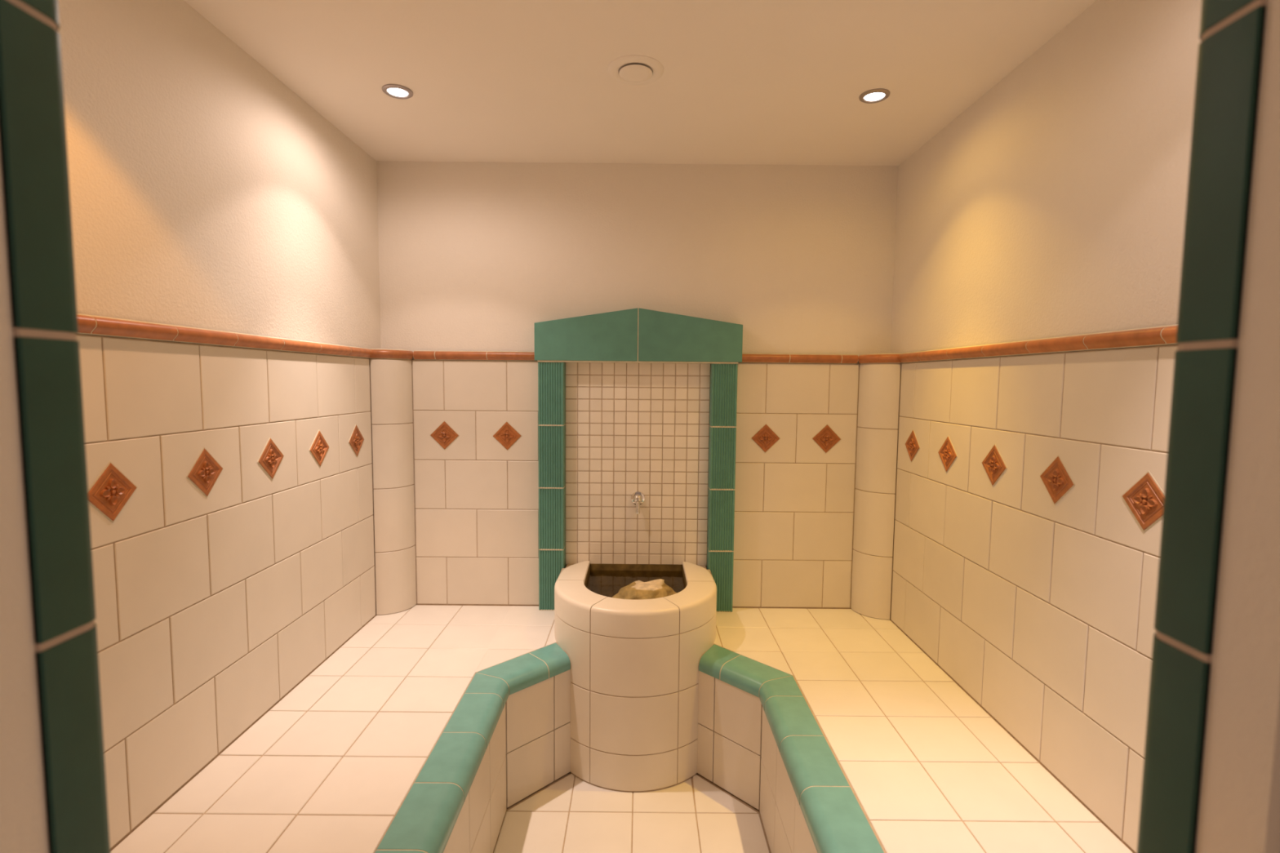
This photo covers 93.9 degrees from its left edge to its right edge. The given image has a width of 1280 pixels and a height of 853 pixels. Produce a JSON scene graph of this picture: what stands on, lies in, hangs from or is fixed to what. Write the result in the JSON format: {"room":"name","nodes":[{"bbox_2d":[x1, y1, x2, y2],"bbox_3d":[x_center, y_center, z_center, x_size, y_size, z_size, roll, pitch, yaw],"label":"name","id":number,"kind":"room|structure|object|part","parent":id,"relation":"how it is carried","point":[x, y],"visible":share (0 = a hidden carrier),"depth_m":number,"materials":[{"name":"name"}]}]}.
{"room":"spa","nodes":[
{"label":"spa","id":0,"kind":"room"},
{"bbox_2d":[57,0,381,851],"bbox_3d":[-1.127,0.130,1.432,0.207,2.195,1.987,1,4,0],"label":"wall","id":1,"kind":"structure","parent":0,"point":[231,494],"depth_m":1.43,"materials":[{"name":"white tile"}]},
{"bbox_2d":[77,313,372,358],"bbox_3d":[-1.020,-0.207,1.336,0.022,0.037,1.847,1,4,0],"label":"trim","id":2,"kind":"structure","parent":1,"relation":"attached to","point":[87,324],"depth_m":1.38,"materials":[{"name":"tile"}]},
{"bbox_2d":[369,348,413,359],"bbox_3d":[-0.954,-0.280,2.313,0.181,0.037,0.053,-4,6,-45],"label":"trim","id":3,"kind":"structure","parent":1,"relation":"attached to","point":[376,353],"depth_m":2.29,"materials":[{"name":"tile"}]},
{"bbox_2d":[493,772,771,852],"bbox_3d":[-0.032,1.299,1.464,2.418,0.120,2.475,1,4,0],"label":"floor","id":4,"kind":"structure","parent":0,"point":[570,814],"depth_m":1.83,"materials":[{"name":"beige tile"}]},
{"bbox_2d":[110,604,570,852],"bbox_3d":[-0.637,1.020,1.494,0.807,0.420,1.977,1,4,0],"label":"bench","id":5,"kind":"object","parent":4,"relation":"on","point":[419,734],"visible":0.95,"depth_m":1.57,"materials":[{"name":"beige tile"}]},
{"bbox_2d":[369,358,416,614],"bbox_3d":[-0.976,0.219,2.369,0.120,1.038,0.121,1,4,0],"label":"column","id":6,"kind":"structure","parent":5,"relation":"on","point":[391,379],"depth_m":2.34,"materials":[{"name":"beige tile"}]},
{"bbox_2d":[554,560,716,791],"bbox_3d":[-0.019,0.877,2.207,0.596,0.610,0.538,1,4,0],"label":"fountain basin","id":7,"kind":"object","parent":4,"relation":"on","point":[634,664],"visible":0.86,"depth_m":1.97,"materials":[{"name":"beige tile"}]},
{"bbox_2d":[612,578,677,599],"bbox_3d":[0.010,0.650,2.269,0.204,0.123,0.246,5,6,43],"label":"stone","id":8,"kind":"object","parent":7,"relation":"in","point":[655,588],"visible":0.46,"depth_m":2.24,"materials":[{"name":"beige stone"}]},
{"bbox_2d":[697,608,1133,852],"bbox_3d":[0.588,1.031,1.494,0.789,0.420,1.977,1,4,0],"label":"bench","id":9,"kind":"object","parent":4,"relation":"on","point":[844,735],"visible":0.93,"depth_m":1.60,"materials":[{"name":"beige tile"}]},
{"bbox_2d":[850,363,900,619],"bbox_3d":[0.932,0.237,2.369,0.120,1.038,0.121,1,4,0],"label":"column","id":10,"kind":"structure","parent":9,"relation":"on","point":[878,383],"depth_m":2.34,"materials":[{"name":"beige tile"}]},
{"bbox_2d":[376,160,897,608],"bbox_3d":[-0.020,0.059,2.507,2.418,2.195,0.207,1,4,0],"label":"wall","id":11,"kind":"structure","parent":0,"point":[472,255],"depth_m":2.38,"materials":[{"name":"white paint"}]},
{"bbox_2d":[413,350,534,360],"bbox_3d":[-0.657,-0.283,2.378,0.486,0.037,0.022,1,4,0],"label":"trim","id":12,"kind":"structure","parent":11,"relation":"attached to","point":[417,354],"depth_m":2.37,"materials":[{"name":"tile"}]},
{"bbox_2d":[533,307,742,612],"bbox_3d":[-0.010,0.144,2.394,0.810,1.214,0.069,1,4,0],"label":"niche","id":13,"kind":"object","parent":11,"relation":"attached to","point":[631,401],"visible":0.98,"depth_m":2.40,"materials":[{"name":"beige tile"}]},
{"bbox_2d":[631,491,644,514],"bbox_3d":[-0.008,0.307,2.414,0.057,0.084,0.040,1,4,0],"label":"spout","id":14,"kind":"object","parent":13,"relation":"attached to","point":[637,498],"visible":1,"depth_m":2.41,"materials":[{"name":"silver metal"}]},
{"bbox_3d":[-0.008,0.292,2.430,0.057,0.057,0.006,1,4,0],"label":"wall plate","id":15,"kind":"part","parent":14,"relation":"part of","materials":[{"name":"silver metal"}]},
{"bbox_2d":[742,353,858,364],"bbox_3d":[0.632,-0.271,2.378,0.467,0.037,0.022,1,4,0],"label":"trim","id":16,"kind":"structure","parent":11,"relation":"attached to","point":[746,357],"depth_m":2.37,"materials":[{"name":"tile"}]},
{"bbox_2d":[0,0,1279,852],"bbox_3d":[-0.022,0.225,0.319,2.418,2.195,0.244,1,4,0],"label":"wall","id":17,"kind":"structure","parent":0,"point":[1239,809],"depth_m":0.37,"materials":[{"name":"white paint"}]},
{"bbox_2d":[0,0,1266,852],"bbox_3d":[-0.012,0.304,0.431,0.974,2.020,0.051,1,4,0],"label":"door frame","id":18,"kind":"structure","parent":17,"relation":"in","point":[33,141],"depth_m":0.40,"materials":[{"name":"tile"}]},
{"bbox_2d":[183,0,1097,165],"bbox_3d":[-0.010,-1.018,1.396,2.418,0.120,2.260,1,4,0],"label":"ceiling","id":19,"kind":"structure","parent":0,"point":[742,82],"depth_m":1.63,"materials":[{"name":"paint"}]},
{"bbox_2d":[382,84,413,99],"bbox_3d":[-0.717,-0.989,1.769,0.086,0.006,0.086,1,4,0],"label":"recessed light","id":20,"kind":"object","parent":19,"relation":"in","point":[394,91],"visible":1,"depth_m":1.76,"materials":[{"name":"white"}]},
{"bbox_2d":[607,54,663,84],"bbox_3d":[-0.012,-0.969,1.637,0.154,0.014,0.154,1,4,0],"label":"ceiling vent","id":21,"kind":"object","parent":19,"relation":"in","point":[633,74],"visible":1,"depth_m":1.62,"materials":[{"name":"plastic"}]},
{"bbox_2d":[858,88,889,103],"bbox_3d":[0.693,-0.976,1.769,0.086,0.006,0.086,1,4,0],"label":"recessed light","id":22,"kind":"object","parent":19,"relation":"in","point":[878,95],"visible":1,"depth_m":1.76,"materials":[{"name":"white"}]},
{"bbox_2d":[889,0,1202,852],"bbox_3d":[1.085,0.151,1.432,0.207,2.195,1.987,1,4,0],"label":"wall","id":23,"kind":"structure","parent":0,"point":[1030,488],"depth_m":1.44,"materials":[{"name":"white paint"}]},
{"bbox_2d":[857,353,901,363],"bbox_3d":[0.920,-0.263,2.313,0.053,0.037,0.181,-4,6,-45],"label":"trim","id":24,"kind":"structure","parent":23,"relation":"attached to","point":[872,357],"depth_m":2.29,"materials":[{"name":"tile"}]},
{"bbox_2d":[897,324,1177,363],"bbox_3d":[0.984,-0.188,1.336,0.022,0.037,1.847,1,4,0],"label":"trim","id":25,"kind":"structure","parent":23,"relation":"attached to","point":[1161,335],"depth_m":1.39,"materials":[{"name":"tile"}]}
]}

